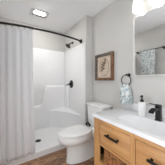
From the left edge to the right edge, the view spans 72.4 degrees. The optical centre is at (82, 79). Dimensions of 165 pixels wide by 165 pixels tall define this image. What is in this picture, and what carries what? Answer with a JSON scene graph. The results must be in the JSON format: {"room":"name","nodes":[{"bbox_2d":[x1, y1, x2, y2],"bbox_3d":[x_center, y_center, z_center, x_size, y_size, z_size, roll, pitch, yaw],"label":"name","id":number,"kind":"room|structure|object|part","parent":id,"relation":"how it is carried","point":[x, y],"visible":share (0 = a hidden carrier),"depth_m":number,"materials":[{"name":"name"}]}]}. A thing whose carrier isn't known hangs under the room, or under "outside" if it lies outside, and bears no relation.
{"room":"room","nodes":[
{"label":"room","id":0,"kind":"room"},
{"bbox_2d":[0,17,64,51],"bbox_3d":[-1.069,-0.045,2.782,1.638,2.500,0.100,0,0,-33],"label":"wall","id":1,"kind":"structure","parent":0,"point":[41,39],"depth_m":2.81,"materials":[{"name":"paint"}]},
{"bbox_2d":[19,148,93,164],"bbox_3d":[0.011,1.255,1.119,1.838,0.100,4.065,0,0,-33],"label":"floor","id":2,"kind":"structure","parent":0,"point":[59,157],"depth_m":1.69,"materials":[{"name":"brown wood"}]},
{"bbox_2d":[2,42,85,164],"bbox_3d":[-0.826,0.224,2.267,1.477,1.961,1.020,0,0,-33],"label":"shower stall","id":3,"kind":"object","parent":2,"relation":"on","point":[58,106],"visible":0.59,"depth_m":2.68,"materials":[{"name":"plastic"}]},
{"bbox_3d":[-1.097,0.199,2.686,1.477,1.912,0.022,0,0,-33],"label":"panel","id":4,"kind":"part","parent":3,"relation":"part of","materials":[{"name":"plastic"}]},
{"bbox_3d":[-0.518,0.915,2.544,0.620,0.470,0.850,0,0,-33],"label":"corner seat","id":5,"kind":"part","parent":3,"relation":"part of","materials":[{"name":"plastic"}]},
{"bbox_3d":[-0.213,0.199,2.659,0.022,1.912,0.986,0,0,-33],"label":"panel","id":6,"kind":"part","parent":3,"relation":"part of","materials":[{"name":"plastic"}]},
{"bbox_2d":[58,101,111,163],"bbox_3d":[0.023,0.808,1.803,0.854,0.790,0.456,0,0,-33],"label":"toilet","id":7,"kind":"object","parent":2,"relation":"on","point":[78,139],"visible":0.71,"depth_m":1.66,"materials":[{"name":"ceramic"}]},
{"bbox_3d":[-0.125,0.797,1.708,0.503,0.020,0.380,0,0,-33],"label":"seat","id":8,"kind":"part","parent":7,"relation":"part of","materials":[{"name":"white plastic"}]},
{"bbox_3d":[-0.124,0.773,1.708,0.502,0.029,0.378,0,0,-33],"label":"lid","id":9,"kind":"part","parent":7,"relation":"part of","materials":[{"name":"white plastic"}]},
{"bbox_3d":[-0.049,1.006,1.757,0.678,0.395,0.374,0,0,-33],"label":"bowl","id":10,"kind":"part","parent":7,"relation":"part of","materials":[{"name":"ceramic"}]},
{"bbox_3d":[0.282,0.431,1.972,0.236,0.036,0.456,0,0,-33],"label":"tank lid","id":11,"kind":"part","parent":7,"relation":"part of","materials":[{"name":"ceramic"}]},
{"bbox_3d":[0.282,0.629,1.972,0.212,0.363,0.430,0,0,-33],"label":"tank","id":12,"kind":"part","parent":7,"relation":"part of","materials":[{"name":"ceramic"}]},
{"bbox_2d":[94,117,164,164],"bbox_3d":[0.641,0.826,1.107,0.588,0.759,1.038,0,0,-33],"label":"vanity cabinet","id":13,"kind":"object","parent":2,"relation":"on","point":[132,149],"visible":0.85,"depth_m":1.04,"materials":[{"name":"brown wood"}]},
{"bbox_3d":[0.293,0.593,1.142,0.044,0.021,0.168,0,0,-33],"label":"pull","id":14,"kind":"part","parent":13,"relation":"part of","materials":[{"name":"black metal"}]},
{"bbox_3d":[0.316,0.747,1.157,0.018,0.024,0.400,0,0,-33],"label":"rail","id":15,"kind":"part","parent":13,"relation":"part of","materials":[{"name":"brown wood"}]},
{"bbox_3d":[0.316,0.469,1.157,0.018,0.047,0.400,0,0,-33],"label":"rail","id":16,"kind":"part","parent":13,"relation":"part of","materials":[{"name":"brown wood"}]},
{"bbox_3d":[0.518,0.614,1.288,0.495,0.234,0.392,0,0,-33],"label":"drawer","id":17,"kind":"part","parent":13,"relation":"part of","materials":[{"name":"brown wood"}]},
{"bbox_2d":[104,148,126,164],"bbox_3d":[0.493,0.862,1.259,0.404,0.170,0.343,0,0,-33],"label":"wicker basket","id":18,"kind":"object","parent":13,"relation":"on","point":[109,158],"visible":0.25,"depth_m":1.19,"materials":[{"name":"brown wicker"}]},
{"bbox_2d":[92,103,164,146],"bbox_3d":[0.649,0.415,1.110,0.575,0.207,1.065,0,0,-33],"label":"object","id":19,"kind":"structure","parent":13,"relation":"in","point":[126,117],"depth_m":1.20,"materials":[{"name":"stone"}]},
{"bbox_2d":[117,115,164,136],"bbox_3d":[0.599,0.464,1.051,0.311,0.109,0.572,0,0,-33],"label":"basin","id":20,"kind":"object","parent":19,"relation":"in","point":[148,125],"depth_m":1.17,"materials":[{"name":"white ceramic"}]},
{"bbox_2d":[138,95,145,116],"bbox_3d":[0.677,0.292,1.284,0.084,0.236,0.084,0,0,5],"label":"soap dispenser","id":21,"kind":"object","parent":19,"relation":"on","point":[141,105],"visible":1,"depth_m":1.25,"materials":[{"name":"white ceramic"}]},
{"bbox_2d":[148,103,162,121],"bbox_3d":[0.720,0.316,1.109,0.185,0.188,0.058,0,0,-33],"label":"faucet","id":22,"kind":"object","parent":19,"relation":"on","point":[158,108],"visible":1,"depth_m":1.11,"materials":[{"name":"black metal"}]},
{"bbox_3d":[0.704,0.296,1.099,0.147,0.040,0.044,0,0,-33],"label":"spout","id":23,"kind":"part","parent":22,"relation":"part of","materials":[{"name":"black metal"}]},
{"bbox_3d":[0.556,0.469,0.788,0.018,0.047,0.396,0,0,-33],"label":"rail","id":24,"kind":"part","parent":13,"relation":"part of","materials":[{"name":"brown wood"}]},
{"bbox_3d":[0.758,0.614,0.919,0.495,0.234,0.388,0,0,-33],"label":"drawer","id":25,"kind":"part","parent":13,"relation":"part of","materials":[{"name":"brown wood"}]},
{"bbox_3d":[0.533,0.593,0.773,0.044,0.021,0.168,0,0,-33],"label":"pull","id":26,"kind":"part","parent":13,"relation":"part of","materials":[{"name":"black metal"}]},
{"bbox_2d":[0,0,114,32],"bbox_3d":[0.011,-1.345,1.119,1.838,0.100,4.065,0,0,-33],"label":"ceiling","id":27,"kind":"structure","parent":0,"point":[63,14],"depth_m":2.10,"materials":[{"name":"white paint"}]},
{"bbox_2d":[30,8,48,18],"bbox_3d":[-0.838,-1.284,2.199,0.320,0.022,0.230,0,0,-33],"label":"recessed light","id":28,"kind":"object","parent":27,"relation":"in","point":[34,12],"visible":1,"depth_m":2.17,"materials":[{"name":"white plastic"}]},
{"bbox_2d":[65,15,91,126],"bbox_3d":[-0.140,-0.045,2.715,0.153,2.500,1.024,0,0,-33],"label":"wall","id":29,"kind":"structure","parent":0,"point":[82,29],"depth_m":2.30,"materials":[{"name":"paint"}]},
{"bbox_2d":[0,21,81,42],"bbox_3d":[-0.628,-0.825,1.963,1.484,0.090,0.172,0,0,-33],"label":"curtain rod","id":30,"kind":"object","parent":29,"relation":"attached to","point":[7,23],"visible":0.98,"depth_m":1.83,"materials":[{"name":"black metal"}]},
{"bbox_2d":[0,25,34,164],"bbox_3d":[-0.969,0.158,1.645,0.498,1.896,0.236,0,0,-33],"label":"shower curtain","id":31,"kind":"object","parent":30,"relation":"hanging from","point":[17,115],"visible":1,"depth_m":1.63,"materials":[{"name":"fabric"}]},
{"bbox_2d":[120,84,132,103],"bbox_3d":[0.611,0.196,1.586,0.074,0.284,0.176,0,0,-33],"label":"hand towel","id":32,"kind":"object","parent":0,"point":[125,91],"visible":1,"depth_m":1.55,"materials":[{"name":"blue fabric"}]},
{"bbox_2d":[92,0,164,108],"bbox_3d":[0.740,-0.045,1.593,0.100,2.500,4.065,0,0,-33],"label":"wall","id":33,"kind":"structure","parent":0,"point":[112,27],"depth_m":1.77,"materials":[{"name":"paint"}]},
{"bbox_2d":[95,51,113,79],"bbox_3d":[0.379,-0.232,2.015,0.044,0.477,0.449,0,0,-33],"label":"framed print","id":34,"kind":"object","parent":33,"relation":"attached to","point":[104,63],"visible":1,"depth_m":1.99,"materials":[{"name":"beige paper"}]},
{"bbox_3d":[0.269,-0.232,2.184,0.044,0.477,0.046,0,0,-33],"label":"frame","id":35,"kind":"part","parent":34,"relation":"part of","materials":[{"name":"brown wood"}]},
{"bbox_3d":[0.379,-0.447,2.015,0.044,0.046,0.357,0,0,-33],"label":"frame rail","id":36,"kind":"part","parent":34,"relation":"part of","materials":[{"name":"brown wood"}]},
{"bbox_3d":[0.489,-0.232,1.846,0.044,0.477,0.046,0,0,-33],"label":"frame","id":37,"kind":"part","parent":34,"relation":"part of","materials":[{"name":"brown wood"}]},
{"bbox_2d":[121,73,130,84],"bbox_3d":[0.633,-0.005,1.601,0.070,0.184,0.164,0,0,-33],"label":"towel ring","id":38,"kind":"object","parent":33,"relation":"attached to","point":[128,74],"visible":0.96,"depth_m":1.59,"materials":[{"name":"black metal"}]},
{"bbox_2d":[121,103,164,117],"bbox_3d":[0.882,0.362,1.262,0.020,0.100,1.065,0,0,-33],"label":"backsplash","id":39,"kind":"structure","parent":33,"relation":"attached to","point":[134,106],"depth_m":1.50,"materials":[{"name":"stone"}]},
{"bbox_2d":[132,0,160,13],"bbox_3d":[0.816,-1.020,1.265,0.128,0.300,0.532,0,0,-33],"label":"vanity light","id":40,"kind":"object","parent":33,"relation":"attached to","point":[137,8],"visible":1,"depth_m":1.38,"materials":[{"name":"glass"}]},
{"bbox_3d":[0.704,-0.954,1.435,0.126,0.167,0.126,0,0,-33],"label":"lamp shade","id":41,"kind":"part","parent":40,"relation":"part of","materials":[{"name":"white glass"}]},
{"bbox_3d":[0.815,-0.954,1.265,0.126,0.167,0.126,0,0,-33],"label":"lamp shade","id":42,"kind":"part","parent":40,"relation":"part of","materials":[{"name":"white glass"}]},
{"bbox_2d":[133,2,164,75],"bbox_3d":[0.860,-0.446,1.288,0.029,0.788,0.588,0,0,-33],"label":"wall mirror","id":43,"kind":"object","parent":33,"relation":"attached to","point":[149,26],"visible":1,"depth_m":1.35,"materials":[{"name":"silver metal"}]},
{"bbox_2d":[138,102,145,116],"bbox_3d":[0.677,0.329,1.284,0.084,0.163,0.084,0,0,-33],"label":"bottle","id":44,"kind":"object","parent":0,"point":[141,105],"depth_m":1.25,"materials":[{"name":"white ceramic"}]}
]}

